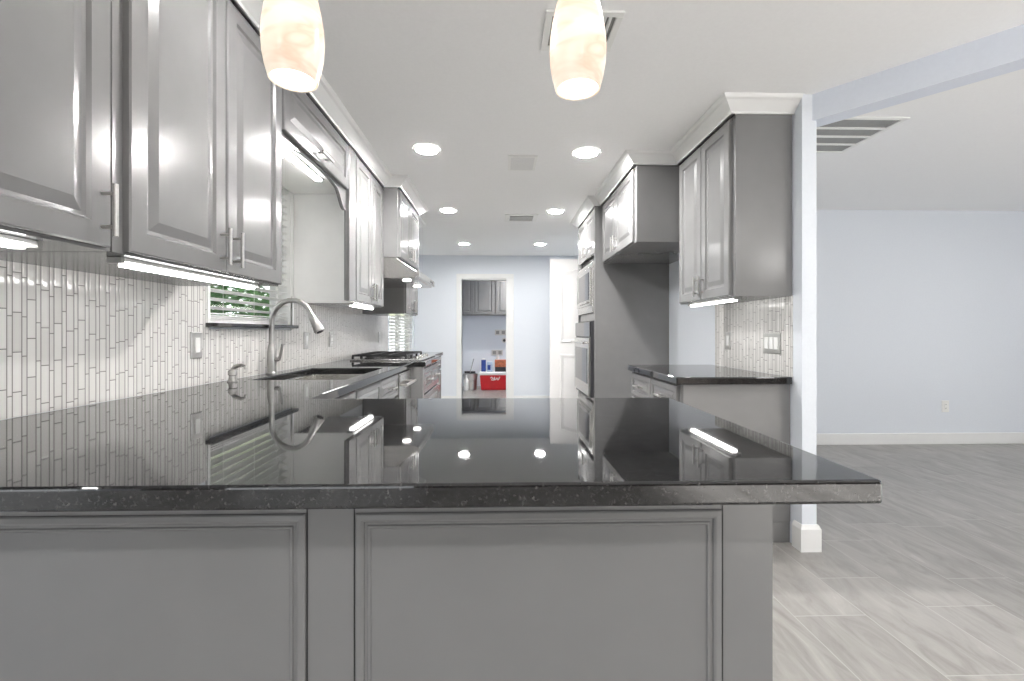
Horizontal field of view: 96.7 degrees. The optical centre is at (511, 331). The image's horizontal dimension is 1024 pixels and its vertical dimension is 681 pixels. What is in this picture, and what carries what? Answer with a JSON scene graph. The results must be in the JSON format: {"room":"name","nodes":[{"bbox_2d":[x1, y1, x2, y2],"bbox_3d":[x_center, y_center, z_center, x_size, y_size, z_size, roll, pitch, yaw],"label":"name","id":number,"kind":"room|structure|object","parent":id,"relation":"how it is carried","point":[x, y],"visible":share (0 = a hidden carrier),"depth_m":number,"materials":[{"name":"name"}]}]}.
{"room":"kitchen","nodes":[
{"label":"kitchen","id":0,"kind":"room"},
{"bbox_2d":[3,316,414,419],"bbox_3d":[-2.932,-0.050,4.964,2.800,2.420,9.720,0,0,-2],"label":"wall","id":1,"kind":"structure","parent":0,"point":[413,317],"depth_m":2.93,"materials":[{"name":"mosaic tile"}]},
{"bbox_2d":[0,260,387,419],"bbox_3d":[-1.475,0.003,2.962,0.008,0.485,5.400,0,0,-2],"label":"tiled wall","id":2,"kind":"structure","parent":1,"relation":"attached to","point":[69,338],"depth_m":1.67,"materials":[{"name":"tile"}]},
{"bbox_2d":[0,0,118,250],"bbox_3d":[-1.171,-0.693,0.713,0.479,0.985,0.828,0,0,-2],"label":"upper cabinet","id":3,"kind":"object","parent":2,"relation":"attached to","point":[55,55],"visible":1,"depth_m":0.98,"materials":[{"name":"paint"}]},
{"bbox_2d":[0,234,42,248],"bbox_3d":[-1.047,-0.189,0.733,0.039,0.022,0.544,0,0,-2],"label":"light","id":4,"kind":"object","parent":3,"relation":"attached to","point":[7,241],"visible":1,"depth_m":0.96,"materials":[{"name":"white plastic"}]},
{"bbox_2d":[0,239,25,248],"bbox_3d":[-1.047,-0.184,0.733,0.027,0.012,0.480,0,0,-2],"label":"diffuser","id":5,"kind":"object","parent":4,"relation":"attached to","point":[8,243],"depth_m":0.95,"materials":[{"name":"white plastic"}]},
{"bbox_2d":[0,0,281,285],"bbox_3d":[-1.193,-0.693,1.561,0.479,0.985,0.856,0,0,-2],"label":"upper cabinet","id":6,"kind":"object","parent":2,"relation":"attached to","point":[196,110],"visible":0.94,"depth_m":1.43,"materials":[{"name":"paint"}]},
{"bbox_2d":[106,257,259,288],"bbox_3d":[-1.069,-0.189,1.562,0.039,0.022,0.704,0,0,-2],"label":"light","id":7,"kind":"object","parent":6,"relation":"attached to","point":[122,262],"visible":1,"depth_m":1.43,"materials":[{"name":"white plastic"}]},
{"bbox_2d":[190,332,201,358],"bbox_3d":[-1.442,0.060,2.083,0.010,0.120,0.075,0,0,-2],"label":"light switch","id":8,"kind":"object","parent":2,"relation":"attached to","point":[195,337],"visible":1,"depth_m":2.07,"materials":[{"name":"plastic"}]},
{"bbox_2d":[210,186,287,324],"bbox_3d":[-1.505,-0.512,2.614,0.052,0.934,0.845,0,0,-2],"label":"window blind","id":9,"kind":"object","parent":2,"relation":"attached to","point":[234,319],"visible":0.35,"depth_m":2.63,"materials":[{"name":"white plastic"}]},
{"bbox_2d":[205,190,293,324],"bbox_3d":[-1.533,-0.512,2.613,0.151,0.935,0.905,0,0,-2],"label":"trim","id":10,"kind":"structure","parent":2,"relation":"attached to","point":[289,203],"depth_m":3.04,"materials":[{"name":"white wood"}]},
{"bbox_2d":[304,332,308,348],"bbox_3d":[-1.473,0.062,3.262,0.010,0.120,0.075,0,0,-2],"label":"light switch","id":11,"kind":"object","parent":2,"relation":"attached to","point":[306,334],"visible":1,"depth_m":3.25,"materials":[{"name":"plastic"}]},
{"bbox_2d":[329,332,332,346],"bbox_3d":[-1.485,0.060,3.742,0.011,0.120,0.075,0,0,-2],"label":"wall outlet","id":12,"kind":"object","parent":2,"relation":"attached to","point":[330,333],"visible":1,"depth_m":3.72,"materials":[{"name":"plastic"}]},
{"bbox_2d":[294,145,383,307],"bbox_3d":[-1.239,-0.691,3.300,0.479,0.988,0.843,0,0,-2],"label":"upper cabinet","id":13,"kind":"object","parent":2,"relation":"attached to","point":[339,253],"visible":0.88,"depth_m":3.08,"materials":[{"name":"paint"}]},
{"bbox_2d":[347,303,374,309],"bbox_3d":[-1.117,-0.189,3.392,0.039,0.022,0.544,0,0,-2],"label":"light","id":14,"kind":"object","parent":13,"relation":"attached to","point":[350,304],"visible":0.95,"depth_m":3.31,"materials":[{"name":"white plastic"}]},
{"bbox_2d":[350,305,372,309],"bbox_3d":[-1.117,-0.184,3.392,0.027,0.012,0.480,0,0,-2],"label":"diffuser","id":15,"kind":"object","parent":14,"relation":"attached to","point":[358,306],"depth_m":3.39,"materials":[{"name":"white plastic"}]},
{"bbox_2d":[362,288,417,315],"bbox_3d":[-1.282,-0.685,4.939,0.479,1.000,0.658,0,0,-2],"label":"upper cabinet","id":16,"kind":"object","parent":2,"relation":"attached to","point":[397,301],"visible":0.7,"depth_m":4.61,"materials":[{"name":"paint"}]},
{"bbox_2d":[210,287,277,322],"bbox_3d":[-1.569,-0.512,2.612,0.040,0.935,0.865,0,0,-2],"label":"window","id":17,"kind":"structure","parent":1,"relation":"in","point":[274,288],"depth_m":2.87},
{"bbox_2d":[210,286,272,317],"bbox_3d":[-1.569,-0.512,2.612,0.006,0.855,0.785,0,0,-2],"label":"window","id":18,"kind":"structure","parent":17,"relation":"attached to","point":[228,288],"depth_m":2.64,"materials":[{"name":"clear glass"}]},
{"bbox_2d":[206,323,298,327],"bbox_3d":[-1.489,-0.034,2.609,0.130,0.020,0.915,0,0,-2],"label":"window sill","id":19,"kind":"structure","parent":1,"relation":"attached to","point":[237,325],"depth_m":2.43,"materials":[{"name":"stone"}]},
{"bbox_2d":[282,88,348,209],"bbox_3d":[-1.219,-0.978,2.535,0.479,0.415,1.089,0,0,-2],"label":"upper cabinet","id":20,"kind":"object","parent":1,"relation":"attached to","point":[306,132],"visible":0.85,"depth_m":2.47,"materials":[{"name":"paint"}]},
{"bbox_2d":[286,151,323,181],"bbox_3d":[-1.162,-0.921,2.520,0.044,0.022,0.524,0,0,-2],"label":"light","id":21,"kind":"object","parent":20,"relation":"attached to","point":[291,156],"visible":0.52,"depth_m":2.52,"materials":[{"name":"white plastic"}]},
{"bbox_2d":[234,0,427,228],"bbox_3d":[-1.143,-1.222,2.812,0.662,0.074,5.082,0,0,-2],"label":"trim","id":22,"kind":"structure","parent":1,"relation":"attached to","point":[324,95],"depth_m":2.79,"materials":[{"name":"white wood"}]},
{"bbox_2d":[382,187,418,270],"bbox_3d":[-1.197,-0.900,4.167,0.609,0.570,0.881,0,0,-2],"label":"upper cabinet","id":23,"kind":"object","parent":1,"relation":"attached to","point":[401,221],"visible":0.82,"depth_m":3.75,"materials":[{"name":"paint"}]},
{"bbox_2d":[384,257,433,287],"bbox_3d":[-1.136,-0.526,4.169,0.729,0.176,0.875,0,0,-2],"label":"range hood","id":24,"kind":"object","parent":23,"relation":"attached to","point":[397,274],"visible":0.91,"depth_m":3.74,"materials":[{"name":"metal"}]},
{"bbox_2d":[397,316,409,350],"bbox_3d":[-1.648,0.135,6.539,0.050,2.050,1.560,0,0,-2],"label":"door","id":25,"kind":"structure","parent":1,"relation":"in","point":[407,316],"depth_m":7.23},
{"bbox_2d":[389,316,406,350],"bbox_3d":[-1.650,0.120,6.539,0.006,1.840,1.380,0,0,-2],"label":"window","id":26,"kind":"structure","parent":25,"relation":"attached to","point":[406,316],"depth_m":6.36,"materials":[{"name":"clear glass"}]},
{"bbox_2d":[389,316,411,350],"bbox_3d":[-1.597,0.096,6.540,0.047,1.968,1.520,0,0,-2],"label":"door blind","id":27,"kind":"object","parent":26,"relation":"attached to","point":[398,318],"visible":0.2,"depth_m":6.46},
{"bbox_2d":[462,316,505,385],"bbox_3d":[-0.159,-0.050,9.809,3.000,2.420,0.120,0,0,-2],"label":"wall","id":28,"kind":"structure","parent":0,"point":[479,339],"depth_m":9.74,"materials":[{"name":"paint"}]},
{"bbox_2d":[462,281,505,315],"bbox_3d":[-0.452,-0.745,9.565,1.600,0.790,0.348,0,0,-2],"label":"laundry cabinet","id":29,"kind":"object","parent":28,"relation":"attached to","point":[479,298],"visible":0.48,"depth_m":9.39,"materials":[{"name":"paint"}]},
{"bbox_2d":[492,350,502,354],"bbox_3d":[-0.317,0.440,9.733,0.240,0.120,0.021,0,0,-2],"label":"utility box","id":30,"kind":"object","parent":28,"relation":"attached to","point":[494,352],"visible":0.98,"depth_m":9.73,"materials":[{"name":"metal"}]},
{"bbox_2d":[495,330,505,334],"bbox_3d":[-0.247,0.010,9.735,0.240,0.120,0.021,0,0,-2],"label":"utility box","id":31,"kind":"object","parent":28,"relation":"attached to","point":[497,332],"visible":0.88,"depth_m":9.73,"materials":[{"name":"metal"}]},
{"bbox_2d":[415,255,577,395],"bbox_3d":[-0.049,-0.050,7.561,3.100,2.420,0.120,0,0,-2],"label":"wall","id":32,"kind":"structure","parent":0,"point":[435,321],"depth_m":7.50,"materials":[{"name":"paint"}]},
{"bbox_2d":[456,274,513,397],"bbox_3d":[-0.444,0.102,7.543,0.940,2.115,0.140,0,0,-2],"label":"trim","id":33,"kind":"structure","parent":32,"relation":"attached to","point":[509,278],"depth_m":7.48,"materials":[{"name":"white wood"}]},
{"bbox_2d":[441,396,549,397],"bbox_3d":[-0.177,1.105,7.491,2.840,0.110,0.014,0,0,-2],"label":"baseboard","id":34,"kind":"structure","parent":32,"relation":"attached to","point":[441,396],"depth_m":7.49,"materials":[{"name":"white wood"}]},
{"bbox_2d":[230,0,1023,255],"bbox_3d":[1.424,-1.310,2.913,11.400,0.100,14.150,0,0,-2],"label":"ceiling","id":35,"kind":"structure","parent":0,"point":[471,80],"depth_m":2.44,"materials":[{"name":"paint"}]},
{"bbox_2d":[260,0,324,92],"bbox_3d":[-0.489,-0.910,1.018,0.131,0.697,0.131,0,0,22],"label":"pendant light","id":36,"kind":"object","parent":35,"relation":"hanging from","point":[292,41],"visible":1,"depth_m":0.97,"materials":[{"name":"beige glass"}]},
{"bbox_2d":[269,68,315,90],"bbox_3d":[-0.489,-0.565,1.018,0.094,0.004,0.094,0,0,-6],"label":"diffuser","id":37,"kind":"object","parent":36,"relation":"attached to","point":[291,79],"depth_m":1.01,"materials":[{"name":"white glass"}]},
{"bbox_2d":[413,144,439,154],"bbox_3d":[-0.588,-1.255,3.136,0.184,0.010,0.184,0,0,-2],"label":"recessed light","id":38,"kind":"object","parent":35,"relation":"in","point":[424,149],"visible":1,"depth_m":3.13,"materials":[{"name":"white plastic"}]},
{"bbox_2d":[439,208,456,212],"bbox_3d":[-0.661,-1.255,4.704,0.184,0.010,0.184,0,0,-2],"label":"recessed light","id":39,"kind":"object","parent":35,"relation":"in","point":[444,210],"visible":1,"depth_m":4.70,"materials":[{"name":"white plastic"}]},
{"bbox_2d":[458,242,469,244],"bbox_3d":[-0.683,-1.255,6.484,0.184,0.010,0.184,0,0,-2],"label":"recessed light","id":40,"kind":"object","parent":35,"relation":"in","point":[460,243],"visible":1,"depth_m":6.46,"materials":[{"name":"white plastic"}]},
{"bbox_2d":[505,214,537,221],"bbox_3d":[0.100,-1.255,5.014,0.355,0.010,0.300,0,0,-2],"label":"ceiling vent","id":41,"kind":"object","parent":35,"relation":"in","point":[508,217],"visible":1,"depth_m":5.00,"materials":[{"name":"white plastic"}]},
{"bbox_2d":[508,155,537,170],"bbox_3d":[0.076,-1.254,3.388,0.210,0.010,0.290,0,0,-2],"label":"ceiling speaker","id":42,"kind":"object","parent":35,"relation":"attached to","point":[515,162],"visible":1,"depth_m":3.36,"materials":[{"name":"white plastic"}]},
{"bbox_2d":[510,158,534,169],"bbox_3d":[0.076,-1.250,3.388,0.170,0.003,0.240,0,0,-2],"label":"grille","id":43,"kind":"object","parent":42,"relation":"attached to","point":[515,163],"depth_m":3.39,"materials":[{"name":"white metal"}]},
{"bbox_2d":[534,243,545,245],"bbox_3d":[0.402,-1.255,6.513,0.184,0.010,0.184,0,0,-2],"label":"recessed light","id":44,"kind":"object","parent":35,"relation":"in","point":[536,244],"visible":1,"depth_m":6.53,"materials":[{"name":"white plastic"}]},
{"bbox_2d":[547,209,563,213],"bbox_3d":[0.453,-1.255,4.744,0.184,0.010,0.184,0,0,-2],"label":"recessed light","id":45,"kind":"object","parent":35,"relation":"in","point":[551,211],"visible":1,"depth_m":4.74,"materials":[{"name":"white plastic"}]},
{"bbox_2d":[549,0,606,100],"bbox_3d":[0.152,-0.910,1.054,0.131,0.697,0.131,0,0,22],"label":"pendant light","id":46,"kind":"object","parent":35,"relation":"hanging from","point":[577,52],"visible":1,"depth_m":1.01,"materials":[{"name":"beige glass"}]},
{"bbox_2d":[557,78,597,98],"bbox_3d":[0.152,-0.565,1.054,0.094,0.004,0.094,0,0,3],"label":"diffuser","id":47,"kind":"object","parent":46,"relation":"attached to","point":[567,88],"depth_m":1.05,"materials":[{"name":"white glass"}]},
{"bbox_2d":[541,9,624,51],"bbox_3d":[0.285,-1.255,1.903,0.310,0.010,0.250,0,0,-2],"label":"ceiling vent","id":48,"kind":"object","parent":35,"relation":"in","point":[612,18],"visible":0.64,"depth_m":1.86,"materials":[{"name":"white plastic"}]},
{"bbox_2d":[573,147,599,158],"bbox_3d":[0.523,-1.255,3.195,0.184,0.010,0.184,0,0,-2],"label":"recessed light","id":49,"kind":"object","parent":35,"relation":"in","point":[587,152],"visible":1,"depth_m":3.18,"materials":[{"name":"white plastic"}]},
{"bbox_2d":[817,116,909,153],"bbox_3d":[1.984,-1.255,2.918,0.680,0.010,0.530,0,0,-2],"label":"ceiling vent","id":50,"kind":"object","parent":35,"relation":"in","point":[839,137],"visible":0.45,"depth_m":2.85,"materials":[{"name":"white plastic"}]},
{"bbox_2d":[812,24,1023,126],"bbox_3d":[3.454,-1.195,0.453,0.110,0.150,5.500,0,0,-42],"label":"beam","id":51,"kind":"structure","parent":35,"relation":"attached to","point":[1000,53],"depth_m":2.09,"materials":[{"name":"paint"}]},
{"bbox_2d":[462,386,1023,680],"bbox_3d":[1.424,1.210,2.913,11.400,0.100,14.150,0,0,-2],"label":"floor","id":52,"kind":"structure","parent":0,"point":[924,582],"depth_m":2.18,"materials":[{"name":"grey wood"}]},
{"bbox_2d":[335,391,355,398],"bbox_3d":[-1.089,0.723,1.960,0.709,0.874,0.635,0,0,-2],"label":"base cabinet","id":53,"kind":"object","parent":52,"relation":"on","point":[352,395],"visible":0.02,"depth_m":2.18,"materials":[{"name":"paint"}]},
{"bbox_2d":[305,374,397,398],"bbox_3d":[-1.109,0.723,2.747,0.709,0.874,0.930,0,0,-2],"label":"base cabinet","id":54,"kind":"object","parent":52,"relation":"on","point":[387,388],"visible":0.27,"depth_m":2.77,"materials":[{"name":"paint"}]},
{"bbox_2d":[0,505,772,680],"bbox_3d":[-0.434,0.723,1.306,1.998,0.875,0.685,0,0,-2],"label":"base cabinet","id":55,"kind":"object","parent":52,"relation":"on","point":[681,592],"visible":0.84,"depth_m":0.98,"materials":[{"name":"paint"}]},
{"bbox_2d":[0,352,881,511],"bbox_3d":[-0.462,0.265,3.166,2.025,0.040,4.885,0,0,-2],"label":"countertop","id":56,"kind":"structure","parent":55,"relation":"on","point":[265,441],"depth_m":0.93,"materials":[{"name":"black stone"}]},
{"bbox_2d":[227,363,246,381],"bbox_3d":[-1.349,0.200,2.240,0.100,0.091,0.048,0,0,-2],"label":"soap dispenser","id":57,"kind":"object","parent":56,"relation":"on","point":[232,373],"visible":1,"depth_m":2.23,"materials":[{"name":"silver metal"}]},
{"bbox_2d":[266,298,324,373],"bbox_3d":[-1.259,0.023,2.643,0.356,0.444,0.062,0,0,8],"label":"kitchen faucet","id":58,"kind":"object","parent":56,"relation":"on","point":[317,327],"visible":1,"depth_m":2.64,"materials":[{"name":"silver metal"}]},
{"bbox_2d":[288,374,361,379],"bbox_3d":[-1.107,0.388,2.712,0.482,0.204,0.772,0,0,-2],"label":"sink","id":59,"kind":"object","parent":56,"relation":"in","point":[311,376],"visible":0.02,"depth_m":3.08,"materials":[{"name":"metal"}]},
{"bbox_2d":[350,351,434,360],"bbox_3d":[-1.077,0.219,4.243,0.610,0.052,0.780,0,0,-2],"label":"gas cooktop","id":60,"kind":"object","parent":56,"relation":"in","point":[375,355],"visible":1,"depth_m":3.97,"materials":[{"name":"metal"}]},
{"bbox_2d":[350,355,434,360],"bbox_3d":[-1.077,0.238,4.243,0.610,0.014,0.780,0,0,-2],"label":"tray","id":61,"kind":"object","parent":60,"relation":"on","point":[411,357],"depth_m":3.87,"materials":[{"name":"metal"}]},
{"bbox_2d":[395,369,416,398],"bbox_3d":[-1.113,0.716,3.444,0.716,0.848,0.455,0,0,-2],"label":"dishwasher","id":62,"kind":"object","parent":52,"relation":"on","point":[404,377],"visible":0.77,"depth_m":3.41,"materials":[{"name":"metal"}]},
{"bbox_2d":[410,361,439,398],"bbox_3d":[-1.106,0.723,4.225,0.794,0.874,0.995,0,0,-2],"label":"base cabinet","id":63,"kind":"object","parent":52,"relation":"on","point":[426,386],"visible":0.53,"depth_m":3.93,"materials":[{"name":"paint"}]},
{"bbox_2d":[437,360,440,397],"bbox_3d":[-1.173,0.723,5.148,0.709,0.874,0.846,0,0,-2],"label":"base cabinet","id":64,"kind":"object","parent":52,"relation":"on","point":[439,361],"visible":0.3,"depth_m":5.46,"materials":[{"name":"paint"}]},
{"bbox_2d":[464,375,468,390],"bbox_3d":[-0.908,1.006,9.029,0.096,0.303,0.096,0,0,-2],"label":"spray bottle","id":65,"kind":"object","parent":52,"relation":"on","point":[466,381],"visible":1,"depth_m":8.99,"materials":[{"name":"white plastic"}]},
{"bbox_2d":[463,373,477,389],"bbox_3d":[-0.844,1.002,9.224,0.308,0.313,0.314,0,0,-2],"label":"paint bucket","id":66,"kind":"object","parent":52,"relation":"on","point":[472,378],"visible":0.84,"depth_m":9.11,"materials":[{"name":"metal"}]},
{"bbox_2d":[464,359,474,373],"bbox_3d":[-0.854,0.835,9.232,0.224,0.594,0.082,0,0,-2],"label":"paint roller","id":67,"kind":"object","parent":66,"relation":"in","point":[470,371],"visible":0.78,"depth_m":9.21,"materials":[{"name":"metal"}]},
{"bbox_2d":[479,371,505,389],"bbox_3d":[-0.362,0.976,9.192,0.594,0.362,0.320,0,0,-2],"label":"chest","id":68,"kind":"object","parent":52,"relation":"on","point":[493,380],"visible":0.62,"depth_m":9.05,"materials":[{"name":"red plastic"}]},
{"bbox_2d":[481,358,485,371],"bbox_3d":[-0.572,0.662,9.168,0.090,0.264,0.120,0,0,-2],"label":"bottle","id":69,"kind":"object","parent":68,"relation":"on","point":[483,361],"visible":1,"depth_m":9.11,"materials":[{"name":"blue plastic"}]},
{"bbox_2d":[487,362,492,371],"bbox_3d":[-0.449,0.697,9.170,0.115,0.194,0.123,0,0,-2],"label":"packet","id":70,"kind":"object","parent":68,"relation":"on","point":[489,364],"visible":1,"depth_m":9.11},
{"bbox_2d":[495,359,505,371],"bbox_3d":[-0.222,0.677,9.187,0.250,0.234,0.190,0,0,-2],"label":"box","id":71,"kind":"object","parent":68,"relation":"on","point":[500,365],"visible":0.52,"depth_m":9.10,"materials":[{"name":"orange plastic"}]},
{"bbox_2d":[578,206,668,397],"bbox_3d":[1.100,-0.013,4.746,0.746,2.345,0.906,0,0,-2],"label":"oven tower","id":72,"kind":"object","parent":52,"relation":"on","point":[630,316],"visible":0.52,"depth_m":4.29,"materials":[{"name":"paint"}]},
{"bbox_2d":[570,321,593,397],"bbox_3d":[0.995,0.272,4.743,0.661,0.747,0.826,0,0,-2],"label":"wall oven","id":73,"kind":"object","parent":72,"relation":"in","point":[584,331],"visible":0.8,"depth_m":4.52,"materials":[{"name":"silver metal"}]},
{"bbox_2d":[577,261,593,314],"bbox_3d":[0.970,-0.431,4.742,0.512,0.488,0.826,0,0,-2],"label":"microwave oven","id":74,"kind":"object","parent":72,"relation":"in","point":[585,278],"visible":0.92,"depth_m":4.57,"materials":[{"name":"metal"}]},
{"bbox_2d":[632,372,789,541],"bbox_3d":[1.190,0.723,2.949,0.661,0.874,0.910,0,0,-2],"label":"base cabinet","id":75,"kind":"object","parent":52,"relation":"on","point":[764,409],"visible":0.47,"depth_m":2.50,"materials":[{"name":"paint"}]},
{"bbox_2d":[628,365,791,384],"bbox_3d":[1.196,0.265,2.942,0.636,0.040,0.950,0,0,-2],"label":"countertop","id":76,"kind":"structure","parent":75,"relation":"on","point":[675,374],"depth_m":2.62,"materials":[{"name":"stone"}]},
{"bbox_2d":[669,94,816,542],"bbox_3d":[1.477,-0.050,6.176,0.078,2.420,7.530,0,0,-2],"label":"wall","id":77,"kind":"structure","parent":0,"point":[691,329],"depth_m":2.43,"materials":[{"name":"paint"}]},
{"bbox_2d":[602,165,679,263],"bbox_3d":[1.156,-0.912,3.762,0.686,0.545,1.052,0,0,-2],"label":"upper cabinet","id":78,"kind":"object","parent":77,"relation":"attached to","point":[640,219],"visible":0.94,"depth_m":3.27,"materials":[{"name":"paint"}]},
{"bbox_2d":[570,92,803,227],"bbox_3d":[1.103,-1.222,3.835,0.792,0.074,2.894,0,0,-2],"label":"trim","id":79,"kind":"structure","parent":77,"relation":"attached to","point":[728,103],"depth_m":2.82,"materials":[{"name":"white wood"}]},
{"bbox_2d":[679,114,791,304],"bbox_3d":[1.332,-0.690,2.856,0.369,0.990,0.760,0,0,-2],"label":"upper cabinet","id":80,"kind":"object","parent":77,"relation":"attached to","point":[735,190],"visible":0.99,"depth_m":2.48,"materials":[{"name":"paint"}]},
{"bbox_2d":[688,297,740,306],"bbox_3d":[1.243,-0.184,2.834,0.039,0.022,0.624,0,0,-2],"label":"light","id":81,"kind":"object","parent":80,"relation":"attached to","point":[732,299],"visible":0.99,"depth_m":2.76,"materials":[{"name":"white plastic"}]},
{"bbox_2d":[691,299,736,306],"bbox_3d":[1.243,-0.179,2.834,0.027,0.012,0.560,0,0,-2],"label":"diffuser","id":82,"kind":"object","parent":81,"relation":"attached to","point":[718,301],"depth_m":2.79,"materials":[{"name":"white plastic"}]},
{"bbox_2d":[715,295,792,376],"bbox_3d":[1.519,0.022,2.929,0.008,0.445,0.885,0,0,-2],"label":"tiled wall","id":83,"kind":"structure","parent":77,"relation":"attached to","point":[747,322],"depth_m":2.85,"materials":[{"name":"tile"}]},
{"bbox_2d":[725,332,730,348],"bbox_3d":[1.503,0.060,3.171,0.010,0.120,0.075,0,0,-2],"label":"light switch","id":84,"kind":"object","parent":83,"relation":"attached to","point":[727,334],"visible":1,"depth_m":3.16,"materials":[{"name":"plastic"}]},
{"bbox_2d":[763,333,780,353],"bbox_3d":[1.517,0.065,2.661,0.010,0.120,0.165,0,0,-2],"label":"light switch","id":85,"kind":"object","parent":83,"relation":"attached to","point":[771,341],"visible":1,"depth_m":2.65,"materials":[{"name":"plastic"}]},
{"bbox_2d":[792,520,821,551],"bbox_3d":[1.547,1.090,3.509,0.110,0.140,2.226,0,0,-2],"label":"baseboard","id":86,"kind":"structure","parent":77,"relation":"attached to","point":[805,537],"depth_m":2.40,"materials":[{"name":"white wood"}]},
{"bbox_2d":[817,210,1023,433],"bbox_3d":[4.315,-0.050,4.775,5.522,2.420,0.120,0,0,-2],"label":"wall","id":87,"kind":"structure","parent":0,"point":[917,310],"depth_m":4.71,"materials":[{"name":"paint"}]},
{"bbox_2d":[817,432,1023,444],"bbox_3d":[4.016,1.103,4.700,4.922,0.115,0.015,0,0,-2],"label":"baseboard","id":88,"kind":"structure","parent":87,"relation":"attached to","point":[1005,437],"depth_m":4.70,"materials":[{"name":"white wood"}]},
{"bbox_2d":[942,400,948,411],"bbox_3d":[4.491,0.770,4.714,0.075,0.120,0.011,0,0,-2],"label":"wall outlet","id":89,"kind":"object","parent":87,"relation":"attached to","point":[945,403],"visible":1,"depth_m":4.71,"materials":[{"name":"white plastic"}]},
{"bbox_3d":[1.352,-0.050,6.588,0.150,2.420,1.900,0,0,-2],"label":"wall","id":90,"kind":"structure","parent":0,"visible":0},
{"bbox_2d":[550,259,577,397],"bbox_3d":[0.887,0.111,5.801,0.810,2.082,0.048,0,0,-2],"label":"closet door","id":91,"kind":"structure","parent":90,"relation":"in","point":[563,272],"depth_m":5.78,"materials":[{"name":"white wood"}]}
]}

